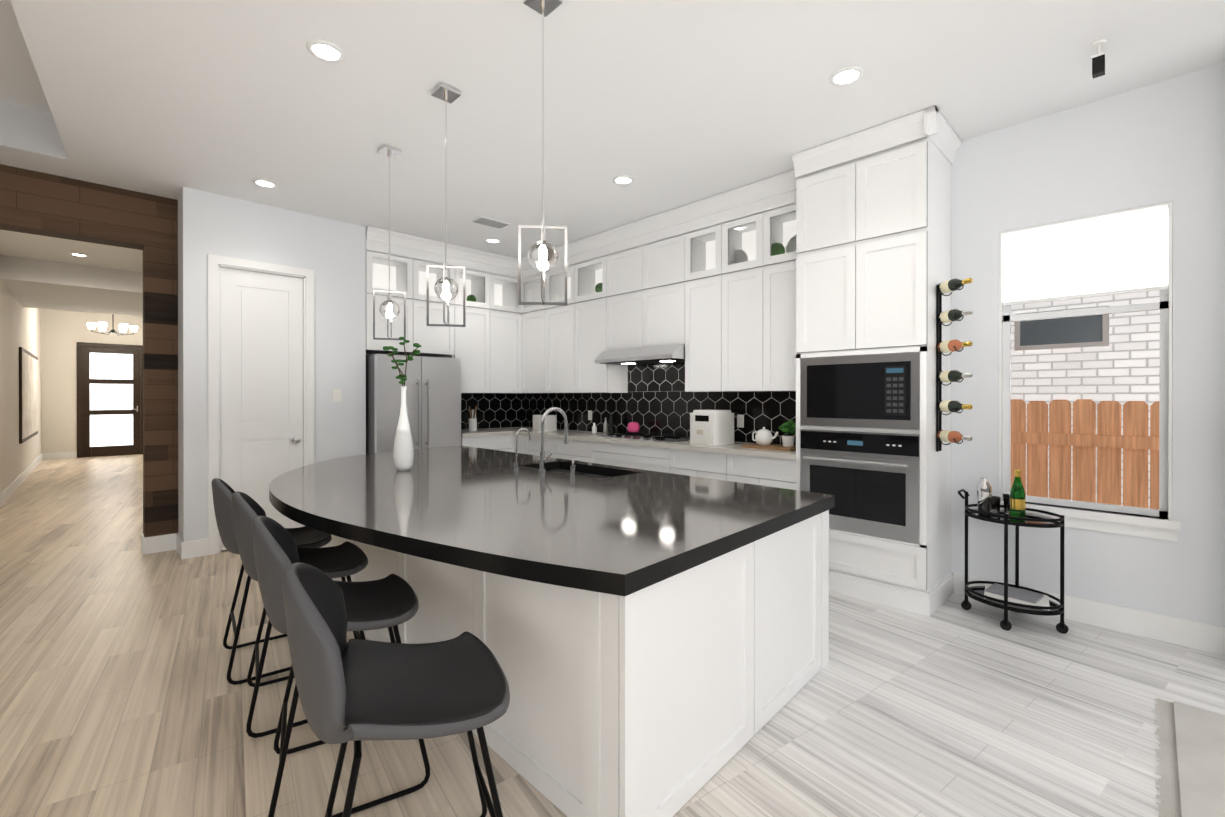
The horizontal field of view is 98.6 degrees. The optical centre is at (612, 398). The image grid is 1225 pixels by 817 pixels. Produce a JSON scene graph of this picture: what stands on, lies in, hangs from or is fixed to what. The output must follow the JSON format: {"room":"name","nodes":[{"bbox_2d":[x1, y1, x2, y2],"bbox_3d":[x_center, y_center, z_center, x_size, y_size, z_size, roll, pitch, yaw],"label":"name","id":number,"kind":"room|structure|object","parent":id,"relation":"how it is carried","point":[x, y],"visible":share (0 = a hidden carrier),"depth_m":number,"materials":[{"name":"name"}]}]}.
{"room":"kitchen","nodes":[
{"label":"kitchen","id":0,"kind":"room"},
{"bbox_2d":[0,454,1224,816],"bbox_3d":[-5.027,1.367,3.141,11.390,0.100,21.450,0,0,-44],"label":"floor","id":1,"kind":"structure","parent":0,"point":[120,696],"depth_m":2.22,"materials":[{"name":"beige wood"}]},
{"bbox_2d":[211,478,331,684],"bbox_3d":[-1.722,0.851,2.691,0.517,0.926,0.451,0,0,-38],"label":"stool","id":2,"kind":"object","parent":1,"relation":"on","point":[223,492],"visible":0.46,"depth_m":2.49,"materials":[{"name":"grey leather"}]},
{"bbox_2d":[232,491,367,737],"bbox_3d":[-1.353,0.852,2.314,0.517,0.926,0.451,0,0,-34],"label":"stool","id":3,"kind":"object","parent":1,"relation":"on","point":[347,559],"visible":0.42,"depth_m":2.23,"materials":[{"name":"grey leather"}]},
{"bbox_2d":[251,516,429,816],"bbox_3d":[-0.949,0.853,1.845,0.517,0.926,0.451,0,0,-30],"label":"stool","id":4,"kind":"object","parent":1,"relation":"on","point":[390,601],"visible":0.65,"depth_m":1.75,"materials":[{"name":"grey leather"}]},
{"bbox_2d":[282,563,509,816],"bbox_3d":[-0.525,0.854,1.325,0.517,0.926,0.451,0,0,-26],"label":"stool","id":5,"kind":"object","parent":1,"relation":"on","point":[357,691],"visible":1,"depth_m":1.26,"materials":[{"name":"grey fabric"}]},
{"bbox_2d":[366,354,460,453],"bbox_3d":[-2.195,0.437,5.707,0.910,1.750,0.696,0,0,-44],"label":"refrigerator","id":6,"kind":"object","parent":1,"relation":"on","point":[433,395],"visible":0.54,"depth_m":5.46,"materials":[{"name":"grey metal"}]},
{"bbox_2d":[494,434,501,450],"bbox_3d":[-1.566,0.873,6.429,0.083,0.875,0.578,0,0,-44],"label":"base cabinet","id":7,"kind":"object","parent":1,"relation":"on","point":[497,437],"depth_m":6.21,"materials":[{"name":"white"}]},
{"bbox_2d":[461,430,513,437],"bbox_3d":[-1.650,0.415,6.311,0.655,0.040,0.628,0,0,-44],"label":"countertop","id":8,"kind":"structure","parent":7,"relation":"on","point":[465,433],"depth_m":6.09,"materials":[{"name":"white stone"}]},
{"bbox_2d":[468,406,476,430],"bbox_3d":[-1.694,0.243,6.389,0.110,0.301,0.112,0,0,-44],"label":"jar","id":9,"kind":"object","parent":8,"relation":"on","point":[472,424],"visible":1,"depth_m":6.35,"materials":[{"name":"white ceramic"}]},
{"bbox_2d":[510,434,515,452],"bbox_3d":[-0.985,0.872,6.510,0.591,0.875,0.119,0,0,-44],"label":"base cabinet","id":10,"kind":"object","parent":1,"relation":"on","point":[512,436],"depth_m":6.35,"materials":[{"name":"white"}]},
{"bbox_2d":[522,434,529,454],"bbox_3d":[-0.794,0.873,6.347,0.547,0.875,0.114,0,0,-44],"label":"base cabinet","id":11,"kind":"object","parent":1,"relation":"on","point":[525,441],"depth_m":6.19,"materials":[{"name":"white"}]},
{"bbox_2d":[554,438,561,458],"bbox_3d":[-0.391,0.874,5.934,0.547,0.875,0.110,0,0,-44],"label":"base cabinet","id":12,"kind":"object","parent":1,"relation":"on","point":[557,441],"depth_m":5.75,"materials":[{"name":"white"}]},
{"bbox_2d":[570,442,577,459],"bbox_3d":[-0.174,0.874,5.712,0.547,0.875,0.149,0,0,-44],"label":"base cabinet","id":13,"kind":"object","parent":1,"relation":"on","point":[573,445],"depth_m":5.56,"materials":[{"name":"white"}]},
{"bbox_2d":[320,519,828,816],"bbox_3d":[-0.473,0.930,3.108,1.552,0.775,3.034,0,0,-44],"label":"kitchen island","id":14,"kind":"object","parent":1,"relation":"on","point":[656,643],"depth_m":1.77,"materials":[{"name":"white wood"}]},
{"bbox_2d":[269,447,834,650],"bbox_3d":[-0.898,0.512,3.239,2.005,0.060,3.860,0,0,-44],"label":"island countertop","id":15,"kind":"structure","parent":14,"relation":"on","point":[503,552],"depth_m":2.17,"materials":[{"name":"black stone"}]},
{"bbox_2d":[383,337,420,470],"bbox_3d":[-1.406,0.034,3.518,0.270,0.893,0.162,0,0,-44],"label":"vase","id":16,"kind":"object","parent":15,"relation":"on","point":[403,453],"visible":1,"depth_m":3.49,"materials":[{"name":"white ceramic"}]},
{"bbox_2d":[513,428,532,466],"bbox_3d":[-0.633,0.345,3.706,0.135,0.272,0.035,0,0,-44],"label":"faucet","id":17,"kind":"object","parent":15,"relation":"on","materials":[{"name":"silver metal"}]},
{"bbox_2d":[537,407,568,470],"bbox_3d":[-0.365,0.271,3.496,0.243,0.421,0.131,0,0,-44],"label":"faucet","id":18,"kind":"object","parent":15,"relation":"on","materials":[{"name":"silver metal"}]},
{"bbox_2d":[569,459,580,474],"bbox_3d":[-0.230,0.429,3.248,0.065,0.106,0.032,0,0,-44],"label":"soap dispenser","id":19,"kind":"object","parent":15,"relation":"on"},
{"bbox_2d":[549,467,604,478],"bbox_3d":[-0.235,0.641,3.586,0.395,0.224,0.874,0,0,-44],"label":"sink","id":20,"kind":"object","parent":15,"relation":"in","point":[598,473],"depth_m":3.83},
{"bbox_2d":[578,442,585,461],"bbox_3d":[-0.075,0.874,5.610,0.547,0.875,0.136,0,0,-44],"label":"base cabinet","id":21,"kind":"object","parent":1,"relation":"on","point":[581,445],"depth_m":5.47,"materials":[{"name":"white"}]},
{"bbox_2d":[586,442,593,462],"bbox_3d":[-0.038,0.874,5.573,0.547,0.875,0.088,0,0,-44],"label":"base cabinet","id":22,"kind":"object","parent":1,"relation":"on","point":[589,445],"depth_m":5.37,"materials":[{"name":"white"}]},
{"bbox_2d":[602,442,609,464],"bbox_3d":[0.144,0.875,5.401,0.527,0.875,0.082,0,0,-44],"label":"base cabinet","id":23,"kind":"object","parent":1,"relation":"on","point":[605,445],"depth_m":5.21,"materials":[{"name":"white"}]},
{"bbox_2d":[614,446,621,466],"bbox_3d":[0.259,0.875,5.284,0.527,0.875,0.083,0,0,-44],"label":"base cabinet","id":24,"kind":"object","parent":1,"relation":"on","point":[617,449],"depth_m":5.09,"materials":[{"name":"white"}]},
{"bbox_2d":[626,446,633,467],"bbox_3d":[0.374,0.875,5.166,0.527,0.875,0.082,0,0,-44],"label":"base cabinet","id":25,"kind":"object","parent":1,"relation":"on","point":[629,449],"depth_m":4.98,"materials":[{"name":"white"}]},
{"bbox_2d":[638,446,645,469],"bbox_3d":[0.488,0.876,5.048,0.527,0.875,0.083,0,0,-44],"label":"base cabinet","id":26,"kind":"object","parent":1,"relation":"on","point":[641,449],"depth_m":4.87,"materials":[{"name":"white"}]},
{"bbox_2d":[646,446,653,470],"bbox_3d":[0.546,0.876,4.989,0.527,0.875,0.082,0,0,-44],"label":"base cabinet","id":27,"kind":"object","parent":1,"relation":"on","point":[649,449],"depth_m":4.80,"materials":[{"name":"white wood"}]},
{"bbox_2d":[658,450,665,472],"bbox_3d":[0.682,0.876,4.836,0.547,0.875,0.162,0,0,-44],"label":"base cabinet","id":28,"kind":"object","parent":1,"relation":"on","point":[661,453],"depth_m":4.70,"materials":[{"name":"white"}]},
{"bbox_2d":[666,450,681,474],"bbox_3d":[0.747,0.876,4.769,0.547,0.875,0.145,0,0,-44],"label":"base cabinet","id":29,"kind":"object","parent":1,"relation":"on","point":[673,458],"depth_m":4.60,"materials":[{"name":"white wood"}]},
{"bbox_2d":[686,450,689,475],"bbox_3d":[0.900,0.877,4.613,0.547,0.875,0.128,0,0,-44],"label":"base cabinet","id":30,"kind":"object","parent":1,"relation":"on","point":[687,451],"depth_m":4.49,"materials":[{"name":"white"}]},
{"bbox_2d":[690,450,705,477],"bbox_3d":[0.914,0.877,4.599,0.547,0.875,0.162,0,0,-44],"label":"base cabinet","id":31,"kind":"object","parent":1,"relation":"on","point":[697,459],"depth_m":4.41,"materials":[{"name":"white wood"}]},
{"bbox_2d":[498,426,793,461],"bbox_3d":[0.039,0.417,5.468,0.582,0.040,4.194,0,0,-44],"label":"countertop","id":32,"kind":"structure","parent":31,"relation":"on","point":[574,435],"depth_m":4.84,"materials":[{"name":"white stone"}]},
{"bbox_2d":[533,415,556,430],"bbox_3d":[-0.824,0.298,6.400,0.180,0.192,0.280,0,0,-44],"label":"toaster","id":33,"kind":"object","parent":32,"relation":"on","point":[550,423],"visible":0.73,"depth_m":6.32,"materials":[{"name":"white plastic"}]},
{"bbox_2d":[627,422,639,431],"bbox_3d":[0.218,0.300,5.461,0.130,0.105,0.130,0,0,-44],"label":"pot","id":34,"kind":"object","parent":32,"relation":"on","point":[633,427],"visible":1,"depth_m":5.41,"materials":[{"name":"pink ceramic"}]},
{"bbox_2d":[690,409,733,445],"bbox_3d":[0.856,0.251,4.602,0.350,0.295,0.300,0,0,-44],"label":"air fryer","id":35,"kind":"object","parent":32,"relation":"on","point":[714,427],"visible":1,"depth_m":4.50,"materials":[{"name":"white plastic"}]},
{"bbox_2d":[742,420,795,450],"bbox_3d":[1.293,0.287,4.218,0.280,0.224,0.420,0,0,-44],"label":"tray","id":36,"kind":"object","parent":32,"relation":"on","point":[764,437],"visible":1,"depth_m":4.15,"materials":[{"name":"brown wood"}]},
{"bbox_2d":[752,427,778,444],"bbox_3d":[1.238,0.306,4.275,0.140,0.147,0.236,0,0,-44],"label":"teapot","id":37,"kind":"object","parent":36,"relation":"on","point":[763,436],"depth_m":4.23,"materials":[{"name":"white ceramic"}]},
{"bbox_2d":[778,420,795,446],"bbox_3d":[1.382,0.278,4.152,0.152,0.205,0.152,0,0,-44],"label":"herb pot","id":38,"kind":"object","parent":36,"relation":"on","point":[789,427],"depth_m":4.12,"materials":[{"name":"white ceramic"}]},
{"bbox_2d":[706,454,713,478],"bbox_3d":[1.008,0.877,4.510,0.536,0.875,0.182,0,0,-44],"label":"base cabinet","id":39,"kind":"object","parent":1,"relation":"on","point":[709,457],"depth_m":4.33,"materials":[{"name":"white"}]},
{"bbox_2d":[718,454,725,480],"bbox_3d":[1.107,0.877,4.401,0.547,0.875,0.125,0,0,-44],"label":"base cabinet","id":40,"kind":"object","parent":1,"relation":"on","point":[721,457],"depth_m":4.24,"materials":[{"name":"white wood"}]},
{"bbox_2d":[726,454,729,480],"bbox_3d":[1.154,0.877,4.352,0.547,0.875,0.131,0,0,-44],"label":"base cabinet","id":41,"kind":"object","parent":1,"relation":"on","point":[727,455],"depth_m":4.20,"materials":[{"name":"white"}]},
{"bbox_2d":[730,454,745,482],"bbox_3d":[1.228,0.877,4.277,0.547,0.875,0.234,0,0,-44],"label":"base cabinet","id":42,"kind":"object","parent":1,"relation":"on","point":[737,462],"depth_m":4.14,"materials":[{"name":"white wood"}]},
{"bbox_2d":[746,458,749,483],"bbox_3d":[1.306,0.877,4.197,0.547,0.875,0.140,0,0,-44],"label":"base cabinet","id":43,"kind":"object","parent":1,"relation":"on","point":[747,459],"depth_m":4.07,"materials":[{"name":"white"}]},
{"bbox_2d":[750,458,769,486],"bbox_3d":[1.320,0.877,4.183,0.547,0.875,0.150,0,0,-44],"label":"base cabinet","id":44,"kind":"object","parent":1,"relation":"on","point":[759,467],"depth_m":4.00,"materials":[{"name":"white wood"}]},
{"bbox_2d":[770,458,777,487],"bbox_3d":[1.418,0.878,4.091,0.536,0.875,0.180,0,0,-44],"label":"base cabinet","id":45,"kind":"object","parent":1,"relation":"on","point":[773,461],"depth_m":3.92,"materials":[{"name":"white wood"}]},
{"bbox_2d":[778,458,793,489],"bbox_3d":[1.473,0.878,4.026,0.547,0.875,0.124,0,0,-44],"label":"base cabinet","id":46,"kind":"object","parent":1,"relation":"on","point":[785,467],"depth_m":3.85,"materials":[{"name":"white wood"}]},
{"bbox_2d":[794,110,953,616],"bbox_3d":[1.801,-0.202,3.672,0.570,3.036,0.832,0,0,-44],"label":"tall cabinet","id":47,"kind":"object","parent":1,"relation":"on","point":[802,294],"depth_m":3.42,"materials":[{"name":"white wood"}]},
{"bbox_2d":[936,278,972,451],"bbox_3d":[2.097,-0.196,3.229,0.194,1.066,0.212,0,0,-44],"label":"wine rack","id":48,"kind":"object","parent":47,"relation":"attached to","point":[947,316],"visible":1,"depth_m":3.25,"materials":[{"name":"black metal"}]},
{"bbox_2d":[958,469,1068,633],"bbox_3d":[2.359,0.867,3.122,0.380,0.898,0.520,0,0,-44],"label":"bar cart","id":49,"kind":"object","parent":1,"relation":"on","point":[1005,596],"visible":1,"depth_m":3.06,"materials":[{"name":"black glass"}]},
{"bbox_2d":[1010,469,1025,517],"bbox_3d":[2.369,0.557,3.082,0.075,0.278,0.074,0,0,-44],"label":"bottle","id":50,"kind":"object","parent":49,"relation":"on","point":[1017,493],"depth_m":3.06,"materials":[{"name":"green glass"}]},
{"bbox_2d":[1154,698,1224,816],"bbox_3d":[2.728,1.317,0.448,2.120,0.011,3.158,0,0,-44],"label":"rug","id":51,"kind":"object","parent":1,"relation":"on","point":[1191,755],"visible":1,"depth_m":1.90,"materials":[{"name":"white fabric"}]},
{"bbox_2d":[0,63,1224,626],"bbox_3d":[-6.582,-0.386,4.729,11.390,3.400,17.000,0,0,-44],"label":"wall","id":52,"kind":"structure","parent":0,"point":[1162,141],"depth_m":3.48,"materials":[{"name":"paint"}]},
{"bbox_2d":[19,347,37,443],"bbox_3d":[-9.981,-0.046,9.028,0.032,1.460,3.000,0,0,-44],"label":"framed picture","id":53,"kind":"object","parent":52,"relation":"attached to","point":[28,394],"visible":0.93,"depth_m":8.58,"materials":[{"name":"brown"}]},
{"bbox_2d":[77,342,142,457],"bbox_3d":[-11.267,0.041,11.864,1.110,2.515,0.095,0,0,-44],"label":"front door","id":54,"kind":"structure","parent":52,"relation":"in","point":[109,399],"depth_m":11.85,"materials":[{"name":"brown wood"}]},
{"bbox_2d":[208,254,340,554],"bbox_3d":[-3.037,0.054,4.800,1.040,2.520,0.155,0,0,-44],"label":"door","id":55,"kind":"structure","parent":52,"relation":"attached to","point":[261,429],"depth_m":4.69,"materials":[{"name":"white wood"}]},
{"bbox_2d":[366,286,421,354],"bbox_3d":[-2.442,-0.807,5.660,0.545,0.638,0.448,0,0,-44],"label":"upper cabinet","id":56,"kind":"object","parent":52,"relation":"attached to","point":[413,299],"depth_m":5.53,"materials":[{"name":"white wood"}]},
{"bbox_2d":[406,294,457,357],"bbox_3d":[-2.142,-0.808,5.954,0.545,0.638,0.448,0,0,-44],"label":"upper cabinet","id":57,"kind":"object","parent":52,"relation":"attached to","point":[437,341],"depth_m":5.87,"materials":[{"name":"white wood"}]},
{"bbox_2d":[458,302,465,393],"bbox_3d":[-1.934,-0.573,6.157,0.161,1.027,0.448,0,0,-44],"label":"upper cabinet","id":58,"kind":"object","parent":52,"relation":"attached to","point":[461,330],"depth_m":6.06,"materials":[{"name":"white wood"}]},
{"bbox_2d":[466,302,469,393],"bbox_3d":[-1.854,-0.573,6.249,0.083,1.027,0.428,0,0,-44],"label":"upper cabinet","id":59,"kind":"object","parent":52,"relation":"attached to","point":[467,303],"depth_m":6.11,"materials":[{"name":"white wood"}]},
{"bbox_2d":[470,302,477,393],"bbox_3d":[-1.795,-0.573,6.307,0.082,1.027,0.428,0,0,-44],"label":"upper cabinet","id":60,"kind":"object","parent":52,"relation":"attached to","point":[473,309],"depth_m":6.16,"materials":[{"name":"white wood"}]},
{"bbox_2d":[478,306,481,393],"bbox_3d":[-1.737,-0.573,6.364,0.082,1.027,0.428,0,0,-44],"label":"upper cabinet","id":61,"kind":"object","parent":52,"relation":"attached to","point":[479,307],"depth_m":6.22,"materials":[{"name":"white wood"}]},
{"bbox_2d":[482,306,489,393],"bbox_3d":[-1.662,-0.573,6.423,0.107,1.027,0.448,0,0,-44],"label":"upper cabinet","id":62,"kind":"object","parent":52,"relation":"attached to","point":[485,309],"depth_m":6.27,"materials":[{"name":"white wood"}]},
{"bbox_2d":[490,306,497,393],"bbox_3d":[-1.622,-0.574,6.462,0.125,1.027,0.448,0,0,-44],"label":"upper cabinet","id":63,"kind":"object","parent":52,"relation":"attached to","point":[493,309],"depth_m":6.35,"materials":[{"name":"white wood"}]},
{"bbox_2d":[498,306,501,393],"bbox_3d":[-1.572,-0.574,6.511,0.135,1.027,0.448,0,0,-44],"label":"upper cabinet","id":64,"kind":"object","parent":52,"relation":"attached to","point":[499,307],"depth_m":6.41,"materials":[{"name":"white wood"}]},
{"bbox_2d":[502,306,505,393],"bbox_3d":[-1.501,-0.574,6.594,0.082,1.027,0.428,0,0,-44],"label":"upper cabinet","id":65,"kind":"object","parent":52,"relation":"attached to","point":[503,307],"depth_m":6.45,"materials":[{"name":"white wood"}]},
{"bbox_2d":[502,266,509,309],"bbox_3d":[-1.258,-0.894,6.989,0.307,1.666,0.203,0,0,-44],"label":"upper cabinet","id":66,"kind":"object","parent":52,"relation":"attached to","point":[505,269],"depth_m":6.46,"materials":[{"name":"white wood"}]},
{"bbox_2d":[506,310,509,393],"bbox_3d":[-1.442,-0.574,6.652,0.083,1.027,0.428,0,0,-44],"label":"upper cabinet","id":67,"kind":"object","parent":52,"relation":"attached to","point":[507,311],"depth_m":6.49,"materials":[{"name":"white wood"}]},
{"bbox_2d":[510,262,513,309],"bbox_3d":[-1.158,-0.894,6.886,0.307,1.666,0.083,0,0,-44],"label":"upper cabinet","id":68,"kind":"object","parent":52,"relation":"attached to","point":[511,263],"depth_m":6.52,"materials":[{"name":"white"}]},
{"bbox_2d":[510,310,517,393],"bbox_3d":[-1.352,-0.574,6.726,0.151,1.027,0.448,0,0,-44],"label":"upper cabinet","id":69,"kind":"object","parent":52,"relation":"attached to","point":[513,313],"depth_m":6.55,"materials":[{"name":"white wood"}]},
{"bbox_2d":[514,262,517,309],"bbox_3d":[-1.100,-0.894,6.827,0.307,1.666,0.082,0,0,-44],"label":"upper cabinet","id":70,"kind":"object","parent":52,"relation":"attached to","point":[515,263],"depth_m":6.56,"materials":[{"name":"white"}]},
{"bbox_2d":[518,310,521,393],"bbox_3d":[-1.300,-0.574,6.748,0.091,1.027,0.490,0,0,-44],"label":"upper cabinet","id":71,"kind":"object","parent":52,"relation":"attached to","point":[519,311],"depth_m":6.61,"materials":[{"name":"white wood"}]},
{"bbox_2d":[518,258,545,309],"bbox_3d":[-1.036,-0.894,6.748,0.327,1.666,0.122,0,0,-44],"label":"upper cabinet","id":72,"kind":"object","parent":52,"relation":"attached to","point":[530,277],"depth_m":6.50,"materials":[{"name":"white wood"}]},
{"bbox_2d":[522,294,633,393],"bbox_3d":[-0.470,-0.573,6.169,0.327,1.027,1.622,0,0,-44],"label":"upper cabinet","id":73,"kind":"object","parent":52,"relation":"attached to","point":[564,346],"depth_m":5.93,"materials":[{"name":"white wood"}]},
{"bbox_2d":[606,294,617,353],"bbox_3d":[0.097,-0.774,5.588,0.327,0.572,0.125,0,0,-44],"label":"upper cabinet","id":74,"kind":"object","parent":52,"relation":"attached to","point":[611,302],"depth_m":5.47,"materials":[{"name":"white wood"}]},
{"bbox_2d":[0,451,1224,654],"bbox_3d":[-4.379,0.979,6.913,5.090,0.660,16.660,0,0,-44],"label":"baseboard","id":75,"kind":"structure","parent":52,"relation":"attached to","point":[1187,633],"depth_m":3.01,"materials":[{"name":"white wood"}]},
{"bbox_2d":[618,294,633,353],"bbox_3d":[0.205,-0.774,5.492,0.307,0.572,0.164,0,0,-44],"label":"upper cabinet","id":76,"kind":"object","parent":52,"relation":"attached to","point":[621,297],"depth_m":5.36,"materials":[{"name":"white wood"}]},
{"bbox_2d":[626,290,653,353],"bbox_3d":[0.334,-0.774,5.346,0.327,0.572,0.223,0,0,-44],"label":"upper cabinet","id":77,"kind":"object","parent":52,"relation":"attached to","point":[629,293],"depth_m":5.28,"materials":[{"name":"white wood"}]},
{"bbox_2d":[634,286,661,353],"bbox_3d":[0.428,-0.773,5.250,0.327,0.572,0.166,0,0,-44],"label":"upper cabinet","id":78,"kind":"object","parent":52,"relation":"attached to","point":[644,298],"depth_m":5.13,"materials":[{"name":"white wood"}]},
{"bbox_2d":[602,214,713,297],"bbox_3d":[0.413,-1.341,5.263,0.327,0.564,1.155,0,0,-44],"label":"upper cabinet","id":79,"kind":"object","parent":52,"relation":"attached to","point":[670,251],"depth_m":5.02,"materials":[{"name":"white wood"}]},
{"bbox_2d":[654,290,661,349],"bbox_3d":[0.550,-0.773,5.139,0.307,0.572,0.165,0,0,-44],"label":"upper cabinet","id":80,"kind":"object","parent":52,"relation":"attached to","point":[657,293],"depth_m":5.02,"materials":[{"name":"white wood"}]},
{"bbox_2d":[662,282,677,349],"bbox_3d":[0.687,-0.773,4.984,0.327,0.572,0.247,0,0,-44],"label":"upper cabinet","id":81,"kind":"object","parent":52,"relation":"attached to","point":[669,290],"depth_m":4.91,"materials":[{"name":"white wood"}]},
{"bbox_2d":[678,278,681,393],"bbox_3d":[0.774,-0.570,4.896,0.327,1.027,0.128,0,0,-44],"label":"upper cabinet","id":82,"kind":"object","parent":52,"relation":"attached to","point":[679,279],"depth_m":4.83,"materials":[{"name":"white wood"}]},
{"bbox_2d":[682,274,697,393],"bbox_3d":[0.826,-0.570,4.843,0.327,1.027,0.145,0,0,-44],"label":"upper cabinet","id":83,"kind":"object","parent":52,"relation":"attached to","point":[689,284],"depth_m":4.74,"materials":[{"name":"white wood"}]},
{"bbox_2d":[698,274,701,393],"bbox_3d":[0.912,-0.570,4.769,0.307,1.027,0.082,0,0,-44],"label":"upper cabinet","id":84,"kind":"object","parent":52,"relation":"attached to","point":[699,275],"depth_m":4.67,"materials":[{"name":"white wood"}]},
{"bbox_2d":[702,270,709,393],"bbox_3d":[0.989,-0.570,4.675,0.327,1.027,0.160,0,0,-44],"label":"upper cabinet","id":85,"kind":"object","parent":52,"relation":"attached to","point":[705,277],"depth_m":4.63,"materials":[{"name":"white wood"}]},
{"bbox_2d":[710,270,713,393],"bbox_3d":[1.041,-0.569,4.623,0.327,1.027,0.142,0,0,-44],"label":"upper cabinet","id":86,"kind":"object","parent":52,"relation":"attached to","point":[711,271],"depth_m":4.58,"materials":[{"name":"white wood"}]},
{"bbox_2d":[714,266,729,393],"bbox_3d":[1.055,-0.569,4.609,0.327,1.027,0.147,0,0,-44],"label":"upper cabinet","id":87,"kind":"object","parent":52,"relation":"attached to","point":[721,278],"depth_m":4.51,"materials":[{"name":"white wood"}]},
{"bbox_2d":[730,266,737,393],"bbox_3d":[1.142,-0.569,4.534,0.307,1.027,0.082,0,0,-44],"label":"upper cabinet","id":88,"kind":"object","parent":52,"relation":"attached to","point":[733,269],"depth_m":4.42,"materials":[{"name":"white wood"}]},
{"bbox_2d":[738,266,745,393],"bbox_3d":[1.200,-0.569,4.475,0.307,1.027,0.083,0,0,-44],"label":"upper cabinet","id":89,"kind":"object","parent":52,"relation":"attached to","point":[741,269],"depth_m":4.37,"materials":[{"name":"white wood"}]},
{"bbox_2d":[746,262,753,393],"bbox_3d":[1.270,-0.569,4.388,0.327,1.027,0.140,0,0,-44],"label":"upper cabinet","id":90,"kind":"object","parent":52,"relation":"attached to","point":[749,265],"depth_m":4.31,"materials":[{"name":"white wood"}]},
{"bbox_2d":[754,262,761,393],"bbox_3d":[1.321,-0.569,4.336,0.327,1.027,0.125,0,0,-44],"label":"upper cabinet","id":91,"kind":"object","parent":52,"relation":"attached to","point":[757,265],"depth_m":4.26,"materials":[{"name":"white wood"}]},
{"bbox_2d":[762,258,777,393],"bbox_3d":[1.358,-0.569,4.298,0.327,1.027,0.102,0,0,-44],"label":"upper cabinet","id":92,"kind":"object","parent":52,"relation":"attached to","point":[769,268],"depth_m":4.18,"materials":[{"name":"white wood"}]},
{"bbox_2d":[778,258,781,393],"bbox_3d":[1.430,-0.569,4.239,0.307,1.027,0.082,0,0,-44],"label":"upper cabinet","id":93,"kind":"object","parent":52,"relation":"attached to","point":[779,259],"depth_m":4.12,"materials":[{"name":"white wood"}]},
{"bbox_2d":[782,258,789,393],"bbox_3d":[1.487,-0.569,4.180,0.307,1.027,0.082,0,0,-44],"label":"upper cabinet","id":94,"kind":"object","parent":52,"relation":"attached to","point":[785,261],"depth_m":4.09,"materials":[{"name":"white wood"}]},
{"bbox_2d":[790,254,793,393],"bbox_3d":[1.552,-0.568,4.100,0.327,1.027,0.124,0,0,-44],"label":"upper cabinet","id":95,"kind":"object","parent":52,"relation":"attached to","point":[791,255],"depth_m":4.05,"materials":[{"name":"white wood"}]},
{"bbox_2d":[999,201,1172,519],"bbox_3d":[2.792,-0.203,3.155,0.120,1.718,0.763,0,0,-44],"label":"window","id":96,"kind":"structure","parent":52,"relation":"in","point":[1085,362],"depth_m":3.12,"materials":[{"name":"white"}]},
{"bbox_2d":[0,0,1224,315],"bbox_3d":[-5.027,-1.783,3.134,11.390,0.680,21.450,0,0,-44],"label":"ceiling","id":97,"kind":"structure","parent":0,"point":[668,104],"depth_m":2.99,"materials":[{"name":"paint"}]},
{"bbox_2d":[87,314,137,334],"bbox_3d":[-9.858,-1.626,10.404,0.730,0.745,0.650,0,0,-44],"label":"chandelier","id":98,"kind":"object","parent":97,"relation":"hanging from","point":[102,326],"visible":0.96,"depth_m":10.32,"materials":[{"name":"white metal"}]},
{"bbox_2d":[252,179,276,187],"bbox_3d":[-2.787,-1.720,4.226,0.169,0.009,0.169,0,0,25],"label":"recessed light","id":99,"kind":"object","parent":97,"relation":"in","point":[260,182],"depth_m":4.23,"materials":[{"name":"white"}]},
{"bbox_2d":[306,39,344,62],"bbox_3d":[-1.420,-1.716,2.612,0.169,0.009,0.169,0,0,40],"label":"recessed light","id":100,"kind":"object","parent":97,"relation":"in","point":[324,50],"depth_m":2.60,"materials":[{"name":"white plastic"}]},
{"bbox_2d":[373,144,405,339],"bbox_3d":[-1.549,-1.063,3.661,0.146,1.319,0.161,0,0,32],"label":"pendant light","id":101,"kind":"object","parent":97,"relation":"hanging from","point":[389,308],"visible":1,"depth_m":3.64,"materials":[{"name":"silver metal"}]},
{"bbox_2d":[426,83,465,326],"bbox_3d":[-0.935,-1.062,2.961,0.178,1.319,0.161,0,0,-44],"label":"pendant light","id":102,"kind":"object","parent":97,"relation":"hanging from","point":[445,287],"visible":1,"depth_m":2.95,"materials":[{"name":"silver metal"}]},
{"bbox_2d":[470,216,510,228],"bbox_3d":[-1.192,-1.720,5.169,0.340,0.014,0.200,0,0,-44],"label":"ceiling vent","id":103,"kind":"object","parent":97,"relation":"in","point":[490,222],"visible":0.98,"depth_m":5.15,"materials":[{"name":"white metal"}]},
{"bbox_2d":[518,0,566,305],"bbox_3d":[-0.299,-1.060,2.268,0.165,1.319,0.150,0,0,-44],"label":"pendant light","id":104,"kind":"object","parent":97,"relation":"hanging from","point":[542,255],"visible":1,"depth_m":2.26,"materials":[{"name":"silver metal"}]},
{"bbox_2d":[612,175,633,184],"bbox_3d":[0.083,-1.720,4.164,0.169,0.009,0.169,0,0,40],"label":"recessed light","id":105,"kind":"object","parent":97,"relation":"in","point":[623,179],"depth_m":4.16,"materials":[{"name":"white"}]},
{"bbox_2d":[829,66,863,85],"bbox_3d":[1.249,-1.717,2.814,0.169,0.009,0.169,0,0,40],"label":"recessed light","id":106,"kind":"object","parent":97,"relation":"in","point":[847,75],"depth_m":2.81,"materials":[{"name":"white plastic"}]},
{"bbox_2d":[1091,39,1106,78],"bbox_3d":[2.356,-1.643,2.554,0.056,0.154,0.055,0,0,-44],"label":"ceiling sensor","id":107,"kind":"object","parent":97,"relation":"attached to","point":[1098,64],"visible":0.98,"depth_m":2.54,"materials":[{"name":"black plastic"}]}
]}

